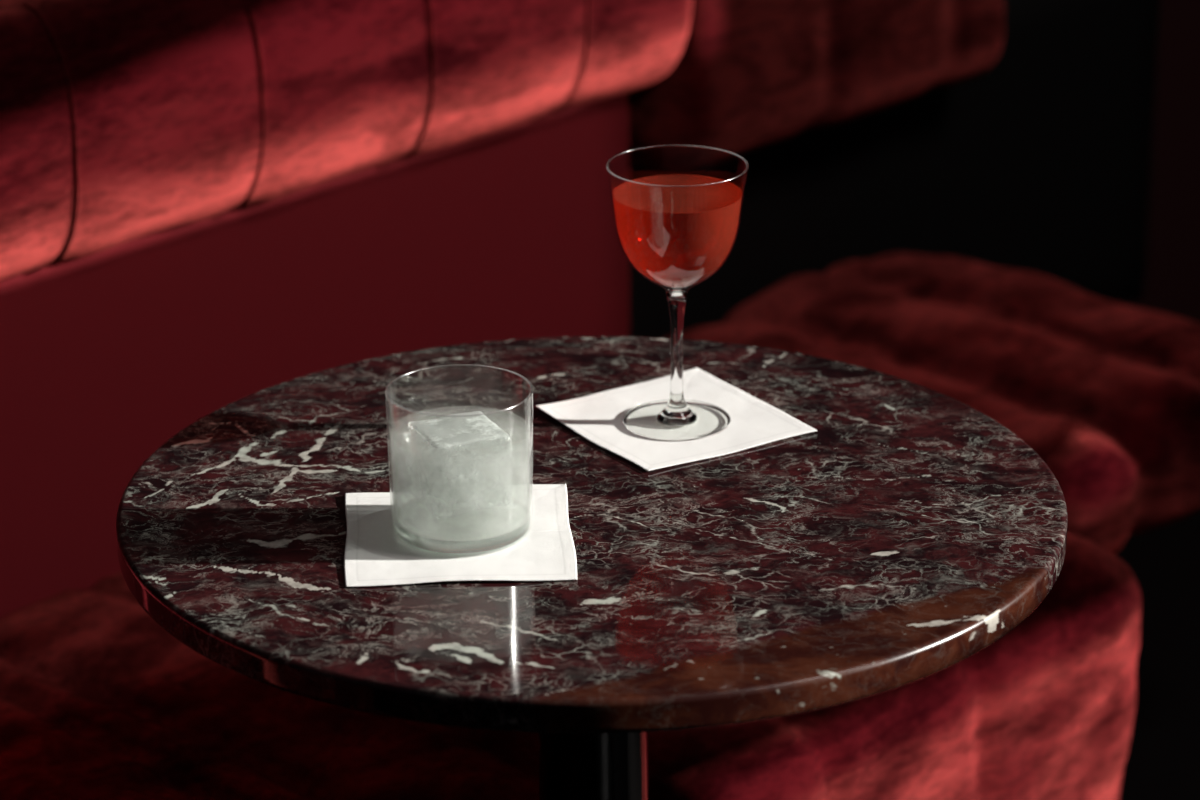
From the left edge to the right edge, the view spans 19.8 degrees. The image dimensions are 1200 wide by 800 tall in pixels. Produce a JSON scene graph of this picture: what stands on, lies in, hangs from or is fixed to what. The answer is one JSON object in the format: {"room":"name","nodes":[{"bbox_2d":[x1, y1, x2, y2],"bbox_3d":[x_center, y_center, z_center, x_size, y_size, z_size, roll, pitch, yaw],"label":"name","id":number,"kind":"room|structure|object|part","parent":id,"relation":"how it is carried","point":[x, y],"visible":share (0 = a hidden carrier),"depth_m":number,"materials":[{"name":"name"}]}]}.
{"room":"cocktail bar","nodes":[
{"label":"cocktail bar","id":0,"kind":"room"},
{"bbox_2d":[1114,510,1199,799],"bbox_3d":[0.196,0.533,2.931,4.800,0.100,7.800,0,21,0],"label":"floor","id":1,"kind":"structure","parent":0,"point":[1162,762],"depth_m":3.48,"materials":[{"name":"black"}]},
{"bbox_2d":[0,0,1140,799],"bbox_3d":[-0.463,0.275,2.234,0.758,0.887,2.061,18,27,39],"label":"banquette","id":2,"kind":"object","parent":1,"relation":"on","point":[206,206],"visible":0.71,"depth_m":2.58,"materials":[{"name":"red fabric"}]},
{"bbox_3d":[-0.704,0.117,2.383,0.140,0.420,2.005,18,27,39],"label":"panel","id":3,"kind":"part","parent":2,"relation":"part of","materials":[{"name":"red fabric"}]},
{"bbox_2d":[0,0,692,280],"bbox_3d":[-0.668,-0.112,2.293,0.181,0.202,2.054,18,27,39],"label":"cushion","id":4,"kind":"object","parent":2,"relation":"on","point":[131,130],"depth_m":2.60,"materials":[{"name":"red fabric"}]},
{"bbox_2d":[0,532,1140,799],"bbox_3d":[-0.439,0.459,2.225,0.625,0.368,1.983,18,27,39],"label":"seat cushion","id":5,"kind":"object","parent":2,"relation":"on","point":[98,701],"depth_m":2.40,"materials":[{"name":"red fabric"}]},
{"bbox_2d":[116,336,1067,799],"bbox_3d":[-0.003,0.396,2.129,0.550,0.730,0.550,0,21,0],"label":"cafe table","id":6,"kind":"object","parent":1,"relation":"on","point":[884,546],"visible":0.92,"depth_m":1.93,"materials":[{"name":"red stone"}]},
{"bbox_2d":[344,484,576,586],"bbox_3d":[-0.080,0.076,1.942,0.129,0.002,0.137,-2,21,-3],"label":"napkin","id":7,"kind":"object","parent":6,"relation":"on","point":[373,555],"visible":0.71,"depth_m":1.92,"materials":[{"name":"white paper"}]},
{"bbox_2d":[385,364,532,555],"bbox_3d":[-0.078,0.034,1.929,0.082,0.086,0.082,0,21,0],"label":"tumbler","id":8,"kind":"object","parent":7,"relation":"on","point":[473,531],"visible":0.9,"depth_m":1.93,"materials":[{"name":"clear glass"}]},
{"bbox_3d":[-0.078,0.042,1.932,0.078,0.053,0.078,0,21,0],"label":"drink","id":9,"kind":"object","parent":8,"relation":"in","visible":0},
{"bbox_2d":[406,411,512,517],"bbox_3d":[-0.080,0.036,1.931,0.050,0.045,0.048,-9,23,-23],"label":"ice cube","id":10,"kind":"object","parent":9,"relation":"in","point":[447,472],"visible":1,"depth_m":1.92,"materials":[{"name":"white ice"}]},
{"bbox_2d":[535,368,816,470],"bbox_3d":[0.045,0.010,2.108,0.126,0.004,0.131,-13,24,-31],"label":"napkin","id":11,"kind":"object","parent":6,"relation":"on","point":[596,417],"visible":0.95,"depth_m":2.10,"materials":[{"name":"white paper"}]},
{"bbox_2d":[606,145,748,439],"bbox_3d":[0.047,-0.064,2.074,0.085,0.164,0.085,-8,22,-20],"label":"cocktail glass","id":12,"kind":"object","parent":11,"relation":"on","point":[676,412],"visible":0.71,"depth_m":2.09,"materials":[{"name":"clear glass"}]},
{"bbox_3d":[0.047,-0.027,2.088,0.025,0.082,0.025,0,21,0],"label":"stem","id":13,"kind":"part","parent":12,"relation":"part of","materials":[{"name":"clear glass"}]},
{"bbox_2d":[612,174,741,286],"bbox_3d":[0.046,-0.096,2.062,0.078,0.058,0.078,0,21,0],"label":"drink","id":14,"kind":"object","parent":12,"relation":"in","point":[676,235],"visible":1,"depth_m":2.04,"materials":[{"name":"red liquid"}]},
{"bbox_2d":[606,145,748,287],"bbox_3d":[0.046,-0.102,2.060,0.085,0.082,0.085,0,21,0],"label":"bowl","id":15,"kind":"object","parent":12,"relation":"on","point":[657,145],"depth_m":2.06,"materials":[{"name":"clear glass"}]},
{"bbox_2d":[629,0,1199,553],"bbox_3d":[0.458,-0.130,3.263,0.611,0.902,0.883,18,27,39],"label":"banquette","id":16,"kind":"object","parent":1,"relation":"on","point":[950,198],"visible":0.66,"depth_m":3.17,"materials":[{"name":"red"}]},
{"bbox_2d":[629,0,1004,173],"bbox_3d":[0.172,-0.406,3.152,0.187,0.303,0.483,18,27,39],"label":"cushion","id":17,"kind":"object","parent":16,"relation":"on","point":[748,75],"depth_m":3.05,"materials":[{"name":"red fabric"}]},
{"bbox_3d":[0.269,-0.192,3.431,0.090,0.400,0.875,18,27,39],"label":"panel","id":18,"kind":"part","parent":16,"relation":"part of","materials":[{"name":"black"}]},
{"bbox_2d":[666,252,1199,553],"bbox_3d":[0.335,-0.001,3.096,0.518,0.154,0.419,18,27,39],"label":"seat cushion","id":19,"kind":"object","parent":16,"relation":"on","point":[1106,393],"depth_m":3.04,"materials":[{"name":"red fabric"}]},
{"bbox_2d":[1129,0,1199,322],"bbox_3d":[0.061,-1.067,3.062,0.121,2.800,5.200,18,27,39],"label":"wall","id":20,"kind":"structure","parent":0,"point":[1172,272],"depth_m":3.96,"materials":[{"name":"red"}]}
]}

